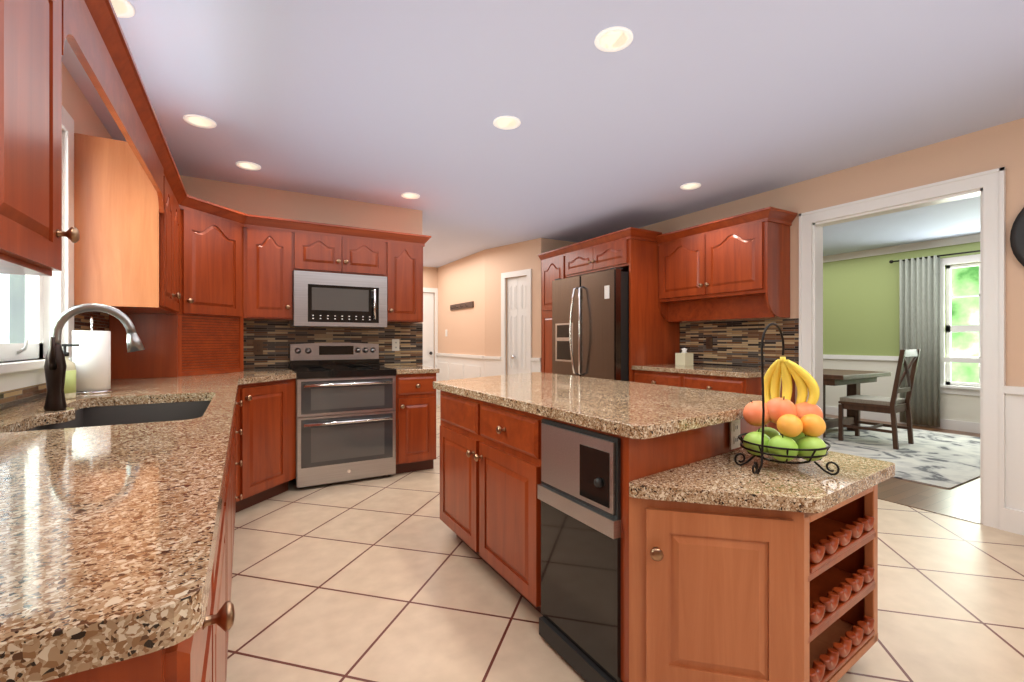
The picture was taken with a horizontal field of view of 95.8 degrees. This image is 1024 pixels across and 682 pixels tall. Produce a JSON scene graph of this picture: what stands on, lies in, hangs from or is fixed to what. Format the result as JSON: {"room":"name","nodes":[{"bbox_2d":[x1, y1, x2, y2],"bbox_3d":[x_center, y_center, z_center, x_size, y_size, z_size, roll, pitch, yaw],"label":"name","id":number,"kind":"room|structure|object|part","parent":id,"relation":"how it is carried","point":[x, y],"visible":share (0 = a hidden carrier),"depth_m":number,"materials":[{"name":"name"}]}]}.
{"room":"kitchen","nodes":[
{"label":"kitchen","id":0,"kind":"room"},
{"bbox_2d":[0,62,111,362],"bbox_3d":[-1.335,-0.090,0.672,0.120,2.500,6.900,0,0,-30],"label":"wall","id":1,"kind":"structure","parent":0,"point":[80,110],"depth_m":2.45,"materials":[{"name":"beige"}]},
{"bbox_2d":[0,0,11,263],"bbox_3d":[-0.828,-0.542,0.300,0.377,0.775,0.977,0,0,-30],"label":"upper cabinet","id":2,"kind":"object","parent":1,"relation":"attached to","point":[5,5],"depth_m":0.85,"materials":[{"name":"brown wood"}]},
{"bbox_2d":[0,383,46,409],"bbox_3d":[-1.241,0.211,0.640,0.009,0.063,5.350,0,0,-30],"label":"backsplash","id":3,"kind":"structure","parent":1,"relation":"attached to","point":[11,398],"depth_m":1.79,"materials":[{"name":"tile"}]},
{"bbox_2d":[0,105,73,391],"bbox_3d":[-1.889,-0.460,1.681,0.171,1.280,1.420,0,0,-30],"label":"window","id":4,"kind":"structure","parent":1,"relation":"in","point":[58,293],"depth_m":2.17,"materials":[{"name":"white"}]},
{"bbox_3d":[-1.904,-0.455,1.672,0.095,1.070,1.160,0,0,-30],"label":"window sink sash","id":5,"kind":"part","parent":4,"relation":"part of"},
{"bbox_2d":[0,0,75,283],"bbox_3d":[-1.124,-0.542,0.813,0.377,0.775,0.488,0,0,-30],"label":"upper cabinet","id":6,"kind":"object","parent":1,"relation":"attached to","point":[40,28],"depth_m":0.99,"materials":[{"name":"brown wood"}]},
{"bbox_2d":[74,311,108,330],"bbox_3d":[-2.391,0.001,2.632,0.009,0.358,0.750,0,0,-30],"label":"backsplash","id":7,"kind":"structure","parent":1,"relation":"attached to","point":[100,321],"depth_m":2.63,"materials":[{"name":"tile"}]},
{"bbox_2d":[74,152,191,315],"bbox_3d":[-2.220,-0.554,2.769,0.436,0.750,0.816,0,0,-30],"label":"upper cabinet","id":8,"kind":"object","parent":1,"relation":"attached to","point":[146,234],"depth_m":2.42,"materials":[{"name":"brown wood"}]},
{"bbox_2d":[180,175,421,369],"bbox_3d":[-1.965,-0.090,4.223,2.340,2.500,0.120,0,0,-30],"label":"wall","id":9,"kind":"structure","parent":0,"point":[256,200],"depth_m":4.20,"materials":[{"name":"beige paint"}]},
{"bbox_2d":[192,204,243,317],"bbox_3d":[-2.440,-0.554,3.456,0.741,0.750,0.726,0,0,-30],"label":"upper cabinet","id":10,"kind":"object","parent":9,"relation":"attached to","point":[217,233],"depth_m":3.41,"materials":[{"name":"brown wood"}]},
{"bbox_2d":[244,220,295,320],"bbox_3d":[-2.067,-0.554,3.850,0.421,0.750,0.416,0,0,-30],"label":"upper cabinet","id":11,"kind":"object","parent":9,"relation":"attached to","point":[269,249],"depth_m":3.74,"materials":[{"name":"brown wood"}]},
{"bbox_2d":[244,320,422,368],"bbox_3d":[-1.625,0.033,4.344,1.630,0.421,0.009,0,0,-30],"label":"backsplash","id":12,"kind":"structure","parent":9,"relation":"attached to","point":[277,338],"depth_m":4.26,"materials":[{"name":"tile"}]},
{"bbox_2d":[254,341,262,354],"bbox_3d":[-2.196,0.060,4.003,0.072,0.116,0.010,0,0,-30],"label":"electrical outlet","id":13,"kind":"object","parent":12,"relation":"attached to","point":[258,347],"visible":1,"depth_m":4.00,"materials":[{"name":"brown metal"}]},
{"bbox_2d":[392,339,398,350],"bbox_3d":[-1.156,0.040,4.603,0.072,0.116,0.010,0,0,-30],"label":"electrical outlet","id":14,"kind":"object","parent":12,"relation":"attached to","point":[395,344],"visible":1,"depth_m":4.60,"materials":[{"name":"beige plastic"}]},
{"bbox_2d":[296,228,387,276],"bbox_3d":[-1.567,-0.760,4.173,0.770,0.340,0.357,0,0,-30],"label":"upper cabinet","id":15,"kind":"object","parent":9,"relation":"attached to","point":[317,250],"depth_m":4.01,"materials":[{"name":"brown wood"}]},
{"bbox_2d":[290,270,386,327],"bbox_3d":[-1.542,-0.352,4.131,0.764,0.455,0.439,0,0,-30],"label":"microwave","id":16,"kind":"object","parent":15,"relation":"attached to","point":[329,300],"visible":1,"depth_m":3.97,"materials":[{"name":"silver metal"}]},
{"bbox_2d":[384,236,423,322],"bbox_3d":[-1.079,-0.554,4.455,0.355,0.750,0.357,0,0,-30],"label":"upper cabinet","id":17,"kind":"object","parent":9,"relation":"attached to","point":[405,257],"depth_m":4.30,"materials":[{"name":"brown wood"}]},
{"bbox_2d":[423,266,437,367],"bbox_3d":[-2.226,-0.090,8.022,2.167,2.500,0.120,0,0,-30],"label":"wall","id":18,"kind":"structure","parent":0,"point":[430,277],"depth_m":8.40,"materials":[{"name":"beige paint"}]},
{"bbox_2d":[422,293,433,367],"bbox_3d":[-1.770,0.164,8.216,0.810,2.068,0.100,0,0,-30],"label":"hall door","id":19,"kind":"structure","parent":18,"relation":"in","point":[428,329],"depth_m":8.38,"materials":[{"name":"white wood"}]},
{"bbox_2d":[423,287,437,396],"bbox_3d":[-1.775,0.100,8.201,0.966,2.120,0.019,0,0,-30],"label":"door frame","id":20,"kind":"structure","parent":18,"relation":"attached to","point":[433,290],"depth_m":8.42,"materials":[{"name":"white wood"}]},
{"bbox_2d":[438,250,484,355],"bbox_3d":[-0.829,-0.090,7.649,0.120,2.500,1.923,0,0,-30],"label":"wall","id":21,"kind":"structure","parent":0,"point":[462,280],"depth_m":7.48,"materials":[{"name":"beige paint"}]},
{"bbox_2d":[436,353,483,405],"bbox_3d":[-0.896,0.688,7.610,0.034,0.945,1.923,0,0,-30],"label":"wainscoting","id":22,"kind":"structure","parent":21,"relation":"attached to","point":[456,366],"depth_m":7.59,"materials":[{"name":"white wood"}]},
{"bbox_2d":[450,301,473,309],"bbox_3d":[-0.846,-0.565,7.479,0.078,0.090,0.900,0,0,-30],"label":"hook rail","id":23,"kind":"object","parent":21,"relation":"attached to","point":[462,305],"visible":1,"depth_m":7.43,"materials":[{"name":"brown wood"}]},
{"bbox_2d":[485,238,541,374],"bbox_3d":[0.025,-0.090,6.430,0.100,2.500,1.104,0,0,-45],"label":"wall","id":24,"kind":"structure","parent":0,"point":[512,257],"depth_m":6.48,"materials":[{"name":"beige paint"}]},
{"bbox_2d":[483,269,540,376],"bbox_3d":[-0.021,0.102,6.384,0.029,2.115,1.104,0,0,-45],"label":"trim","id":25,"kind":"structure","parent":24,"relation":"attached to","point":[494,365],"depth_m":6.46,"materials":[{"name":"white wood"}]},
{"bbox_2d":[507,276,526,374],"bbox_3d":[0.083,0.161,6.352,0.164,2.072,0.407,0,0,-30],"label":"bifold leaf","id":26,"kind":"object","parent":24,"relation":"attached to","point":[516,325],"visible":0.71,"depth_m":6.35,"materials":[{"name":"white wood"}]},
{"bbox_2d":[62,0,1023,267],"bbox_3d":[1.638,-1.370,4.363,9.000,0.060,10.320,0,0,-30],"label":"ceiling","id":27,"kind":"structure","parent":0,"point":[384,102],"depth_m":2.57,"materials":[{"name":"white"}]},
{"bbox_2d":[111,0,134,17],"bbox_3d":[-1.597,-1.387,1.826,0.168,0.112,0.168,0,0,-30],"label":"recessed light","id":28,"kind":"object","parent":27,"relation":"in","point":[124,9],"visible":0.56,"depth_m":1.86,"materials":[{"name":"white"}]},
{"bbox_2d":[183,114,215,127],"bbox_3d":[-1.900,-1.387,2.817,0.168,0.112,0.168,0,0,-30],"label":"recessed light","id":29,"kind":"object","parent":27,"relation":"in","point":[199,121],"visible":0.44,"depth_m":2.81,"materials":[{"name":"white"}]},
{"bbox_2d":[236,161,260,169],"bbox_3d":[-2.012,-1.387,3.531,0.168,0.112,0.168,0,0,-30],"label":"recessed light","id":30,"kind":"object","parent":27,"relation":"in","point":[247,165],"visible":0.33,"depth_m":3.52,"materials":[{"name":"white"}]},
{"bbox_2d":[401,193,419,198],"bbox_3d":[-0.934,-1.387,4.258,0.168,0.112,0.168,0,0,-30],"label":"recessed light","id":31,"kind":"object","parent":27,"relation":"in","point":[410,195],"visible":0.31,"depth_m":4.25,"materials":[{"name":"white"}]},
{"bbox_2d":[493,116,520,129],"bbox_3d":[-0.031,-1.387,2.834,0.168,0.112,0.168,0,0,-30],"label":"recessed light","id":32,"kind":"object","parent":27,"relation":"in","point":[506,122],"visible":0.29,"depth_m":2.83,"materials":[{"name":"white"}]},
{"bbox_2d":[594,26,632,51],"bbox_3d":[0.451,-1.387,2.053,0.168,0.112,0.168,0,0,-30],"label":"recessed light","id":33,"kind":"object","parent":27,"relation":"in","point":[614,39],"visible":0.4,"depth_m":2.05,"materials":[{"name":"white"}]},
{"bbox_2d":[680,183,700,189],"bbox_3d":[1.543,-1.387,3.997,0.168,0.112,0.168,0,0,-30],"label":"recessed light","id":34,"kind":"object","parent":27,"relation":"in","point":[689,186],"visible":0.44,"depth_m":4.00,"materials":[{"name":"white"}]},
{"bbox_2d":[542,238,576,252],"bbox_3d":[0.670,-0.090,6.230,0.710,2.500,0.100,0,0,-30],"label":"wall","id":35,"kind":"structure","parent":0,"point":[549,244],"depth_m":6.09,"materials":[{"name":"beige paint"}]},
{"bbox_2d":[226,405,1023,681],"bbox_3d":[-0.116,1.185,3.351,4.950,0.050,10.320,0,0,-30],"label":"floor","id":36,"kind":"structure","parent":0,"point":[391,578],"depth_m":2.08,"materials":[{"name":"beige tile"}]},
{"bbox_2d":[68,639,223,681],"bbox_3d":[-0.752,0.723,0.498,0.707,0.876,0.496,0,0,-30],"label":"base cabinet","id":37,"kind":"object","parent":36,"relation":"on","point":[204,663],"depth_m":0.47,"materials":[{"name":"brown wood"}]},
{"bbox_2d":[0,369,435,681],"bbox_3d":[-1.457,0.265,2.107,1.098,0.040,4.047,0,0,-30],"label":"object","id":38,"kind":"structure","parent":37,"relation":"on","point":[117,539],"depth_m":0.69,"materials":[{"name":"brown stone"}]},
{"bbox_2d":[62,344,79,398],"bbox_3d":[-1.887,0.129,1.959,0.081,0.231,0.071,0,0,-30],"label":"soap bottle","id":39,"kind":"object","parent":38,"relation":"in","point":[70,386],"visible":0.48,"depth_m":1.95,"materials":[{"name":"green plastic"}]},
{"bbox_2d":[72,317,112,393],"bbox_3d":[-1.996,0.065,2.196,0.150,0.359,0.150,0,0,-30],"label":"paper towel roll","id":40,"kind":"object","parent":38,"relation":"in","point":[91,356],"visible":0.96,"depth_m":2.15,"materials":[{"name":"white paper"}]},
{"bbox_2d":[40,303,147,410],"bbox_3d":[-1.524,0.052,1.692,0.276,0.384,0.135,0,0,-30],"label":"faucet","id":41,"kind":"object","parent":38,"relation":"on","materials":[{"name":"silver metal"}]},
{"bbox_2d":[24,399,203,430],"bbox_3d":[-1.409,0.380,1.721,0.504,0.214,0.915,0,0,-30],"label":"sink","id":42,"kind":"object","parent":38,"relation":"in","point":[139,410],"depth_m":2.06,"materials":[{"name":"grey metal"}]},
{"bbox_2d":[132,314,183,378],"bbox_3d":[-2.407,0.032,3.182,0.237,0.423,0.255,0,0,-30],"label":"appliance garage","id":43,"kind":"object","parent":38,"relation":"on","point":[164,357],"depth_m":3.08,"materials":[{"name":"brown wood"}]},
{"bbox_2d":[184,315,239,374],"bbox_3d":[-2.220,0.032,3.406,0.353,0.423,0.353,0,0,-30],"label":"appliance garage","id":44,"kind":"object","parent":38,"relation":"on","point":[211,344],"depth_m":3.39,"materials":[{"name":"brown wood"}]},
{"bbox_2d":[240,318,243,370],"bbox_3d":[-2.278,0.032,3.689,0.237,0.423,0.237,0,0,-30],"label":"appliance garage","id":45,"kind":"object","parent":38,"relation":"on","point":[241,319],"depth_m":3.65,"materials":[{"name":"brown wood"}]},
{"bbox_2d":[224,635,228,681],"bbox_3d":[-0.987,0.723,0.905,0.707,0.876,0.745,0,0,-30],"label":"base cabinet","id":46,"kind":"object","parent":36,"relation":"on","point":[225,640],"depth_m":1.37,"materials":[{"name":"brown wood"}]},
{"bbox_2d":[290,343,395,488],"bbox_3d":[-1.471,0.587,4.008,0.770,1.144,0.717,0,0,-30],"label":"range","id":47,"kind":"object","parent":36,"relation":"on","point":[345,412],"visible":0.96,"depth_m":3.77,"materials":[{"name":"silver metal"}]},
{"bbox_2d":[395,375,435,454],"bbox_3d":[-0.993,0.723,4.325,0.365,0.876,0.667,0,0,-30],"label":"base cabinet","id":48,"kind":"object","parent":36,"relation":"on","point":[415,410],"depth_m":4.04,"materials":[{"name":"brown wood"}]},
{"bbox_2d":[387,365,439,374],"bbox_3d":[-0.982,0.265,4.324,0.386,0.040,0.681,0,0,-30],"label":"countertop","id":49,"kind":"structure","parent":48,"relation":"on","point":[407,369],"depth_m":4.08,"materials":[{"name":"beige stone"}]},
{"bbox_2d":[540,250,565,372],"bbox_3d":[0.815,0.055,5.944,0.737,2.210,0.520,0,0,-30],"label":"tall cabinet","id":50,"kind":"object","parent":36,"relation":"on","point":[554,267],"depth_m":5.82,"materials":[{"name":"brown wood"}]},
{"bbox_2d":[552,267,628,380],"bbox_3d":[1.089,0.212,5.158,0.997,1.871,1.071,0,0,-30],"label":"fridge","id":51,"kind":"object","parent":36,"relation":"on","point":[590,324],"visible":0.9,"depth_m":4.78,"materials":[{"name":"silver metal"}]},
{"bbox_2d":[433,388,894,681],"bbox_3d":[0.335,0.723,2.351,1.007,0.876,2.302,0,0,-30],"label":"kitchen island","id":52,"kind":"object","parent":36,"relation":"on","point":[609,530],"depth_m":1.49,"materials":[{"name":"brown wood"}]},
{"bbox_2d":[433,372,790,435],"bbox_3d":[0.288,0.265,2.491,1.040,0.040,2.092,0,0,-30],"label":"island countertop","id":53,"kind":"structure","parent":52,"relation":"on","point":[640,409],"depth_m":1.94,"materials":[{"name":"beige stone"}]},
{"bbox_3d":[0.593,0.767,1.348,0.319,0.525,0.288,0,0,-30],"label":"door","id":54,"kind":"part","parent":52,"relation":"part of","materials":[{"name":"brown wood"}]},
{"bbox_2d":[729,468,894,543],"bbox_3d":[0.834,0.451,1.550,0.981,0.040,0.504,0,0,-30],"label":"island countertop","id":55,"kind":"structure","parent":52,"relation":"on","point":[742,528],"depth_m":1.32,"materials":[{"name":"beige stone"}]},
{"bbox_2d":[734,323,839,474],"bbox_3d":[0.908,0.183,1.561,0.361,0.489,0.310,0,0,-30],"label":"fruit bowl","id":56,"kind":"object","parent":55,"relation":"on","point":[801,425],"visible":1,"depth_m":1.56,"materials":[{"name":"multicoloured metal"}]},
{"bbox_2d":[630,370,794,435],"bbox_3d":[1.803,0.722,4.274,0.697,0.875,1.199,0,0,-30],"label":"base cabinet","id":57,"kind":"object","parent":36,"relation":"on","point":[753,386],"depth_m":3.91,"materials":[{"name":"brown wood"}]},
{"bbox_2d":[630,362,790,377],"bbox_3d":[1.805,0.265,4.254,0.712,0.040,1.234,0,0,-30],"label":"countertop","id":58,"kind":"structure","parent":57,"relation":"on","point":[670,368],"depth_m":4.02,"materials":[{"name":"beige stone"}]},
{"bbox_2d":[675,348,692,365],"bbox_3d":[1.721,0.157,4.619,0.120,0.174,0.120,0,0,-30],"label":"tissue box","id":59,"kind":"object","parent":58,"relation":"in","point":[683,358],"visible":0.98,"depth_m":4.58,"materials":[{"name":"beige"}]},
{"bbox_2d":[639,118,1023,403],"bbox_3d":[2.832,-0.090,3.315,0.120,2.500,7.310,0,0,-30],"label":"wall","id":60,"kind":"structure","parent":0,"point":[995,147],"depth_m":3.20,"materials":[{"name":"beige paint"}]},
{"bbox_2d":[566,246,629,281],"bbox_3d":[1.092,-0.905,5.465,0.737,0.290,0.588,0,0,-30],"label":"upper cabinet","id":61,"kind":"object","parent":60,"relation":"attached to","point":[575,259],"depth_m":5.35,"materials":[{"name":"brown wood"}]},
{"bbox_2d":[586,234,653,277],"bbox_3d":[1.324,-0.905,5.062,0.737,0.290,0.591,0,0,-30],"label":"upper cabinet","id":62,"kind":"object","parent":60,"relation":"attached to","point":[633,253],"depth_m":4.74,"materials":[{"name":"brown wood"}]},
{"bbox_3d":[0.937,-1.068,5.357,0.440,0.096,1.658,0,0,-30],"label":"tall cab crown","id":63,"kind":"part","parent":62,"relation":"part of","materials":[{"name":"brown wood"}]},
{"bbox_2d":[654,206,793,305],"bbox_3d":[1.942,-0.758,4.377,0.353,0.716,1.158,0,0,-30],"label":"upper cabinet","id":64,"kind":"object","parent":60,"relation":"attached to","point":[735,267],"depth_m":4.11,"materials":[{"name":"brown wood"}]},
{"bbox_3d":[1.940,-1.033,4.341,0.391,0.096,1.218,0,0,-30],"label":"cab hutch crown","id":65,"kind":"part","parent":64,"relation":"part of","materials":[{"name":"brown wood"}]},
{"bbox_2d":[680,318,798,367],"bbox_3d":[2.113,0.025,4.429,0.009,0.434,1.238,0,0,-30],"label":"backsplash","id":66,"kind":"structure","parent":60,"relation":"attached to","point":[737,343],"depth_m":4.34,"materials":[{"name":"tile"}]},
{"bbox_2d":[706,337,712,348],"bbox_3d":[1.979,0.020,4.641,0.010,0.116,0.072,0,0,-30],"label":"electrical outlet","id":67,"kind":"object","parent":66,"relation":"attached to","point":[709,342],"visible":1,"depth_m":4.63,"materials":[{"name":"brown metal"}]},
{"bbox_2d":[799,167,1005,530],"bbox_3d":[2.781,0.048,3.396,0.173,2.225,1.210,0,0,-30],"label":"door frame","id":68,"kind":"structure","parent":60,"relation":"attached to","point":[988,187],"depth_m":2.93,"materials":[{"name":"white wood"}]},
{"bbox_2d":[1004,386,1023,535],"bbox_3d":[3.806,0.718,1.473,0.034,0.885,3.145,0,0,-30],"label":"trim","id":69,"kind":"structure","parent":60,"relation":"attached to","point":[1014,465],"depth_m":2.80,"materials":[{"name":"white wood"}]},
{"bbox_2d":[1010,208,1023,265],"bbox_3d":[3.181,-0.620,2.553,0.035,0.600,0.600,0,0,-30],"label":"wall clock","id":70,"kind":"object","parent":60,"relation":"attached to","point":[1017,238],"visible":0.85,"depth_m":2.77,"materials":[{"name":"black metal"}]},
{"bbox_2d":[823,242,979,422],"bbox_3d":[5.896,-0.090,5.887,0.100,2.500,8.700,0,0,-30],"label":"wall","id":71,"kind":"structure","parent":0,"point":[860,306],"depth_m":6.83,"materials":[{"name":"green paint"}]},
{"bbox_2d":[823,233,979,432],"bbox_3d":[5.816,-0.090,5.840,0.085,2.500,8.700,0,0,-30],"label":"trim","id":72,"kind":"structure","parent":71,"relation":"attached to","point":[964,426],"depth_m":6.47,"materials":[{"name":"white wood"}]},
{"bbox_2d":[889,250,979,426],"bbox_3d":[5.851,-0.007,5.734,0.130,2.275,1.928,0,0,-30],"label":"curtain","id":73,"kind":"object","parent":71,"relation":"attached to","point":[919,302],"visible":0.96,"depth_m":6.22,"materials":[{"name":"grey fabric"}]},
{"bbox_2d":[940,254,979,395],"bbox_3d":[5.976,-0.200,5.690,0.160,1.780,1.200,0,0,-30],"label":"window","id":74,"kind":"structure","parent":71,"relation":"in","point":[960,390],"depth_m":6.08,"materials":[{"name":"white wood"}]},
{"bbox_3d":[6.002,-0.210,5.705,0.040,1.580,0.980,0,0,-30],"label":"window dining sash","id":75,"kind":"part","parent":74,"relation":"part of","materials":[{"name":"white wood"}]},
{"bbox_2d":[826,414,979,516],"bbox_3d":[4.186,1.185,4.899,4.050,0.050,8.700,0,0,-30],"label":"floor","id":76,"kind":"structure","parent":0,"point":[964,498],"depth_m":3.56,"materials":[{"name":"wood"}]},
{"bbox_2d":[823,417,979,488],"bbox_3d":[3.676,1.154,6.002,2.830,0.010,3.880,0,0,-30],"label":"dining rug","id":77,"kind":"object","parent":76,"relation":"on","point":[941,459],"visible":0.33,"depth_m":4.77,"materials":[{"name":"grey fabric"}]},
{"bbox_2d":[823,369,890,437],"bbox_3d":[3.682,0.766,6.352,1.170,0.763,2.080,0,0,-30],"label":"dining table","id":78,"kind":"object","parent":77,"relation":"on","point":[852,380],"visible":0.25,"depth_m":5.59,"materials":[{"name":"brown wood"}]},
{"bbox_2d":[838,349,920,449],"bbox_3d":[4.144,0.619,5.228,0.500,1.058,0.610,0,0,-34],"label":"dining chair","id":79,"kind":"object","parent":77,"relation":"on","point":[892,405],"visible":1,"depth_m":5.13,"materials":[{"name":"brown wood"}]},
{"bbox_2d":[878,492,979,523],"bbox_3d":[2.784,1.158,3.397,0.160,0.004,0.984,0,0,-30],"label":"threshold","id":80,"kind":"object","parent":76,"relation":"on","point":[936,509],"depth_m":3.19,"materials":[{"name":"beige wood"}]},
{"label":"outside","id":81,"kind":"structure","parent":0,"visible":0},
{"bbox_2d":[951,266,978,382],"bbox_3d":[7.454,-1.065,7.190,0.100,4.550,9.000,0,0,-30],"label":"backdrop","id":82,"kind":"structure","parent":81,"point":[964,281],"depth_m":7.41,"materials":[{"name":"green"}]}
]}

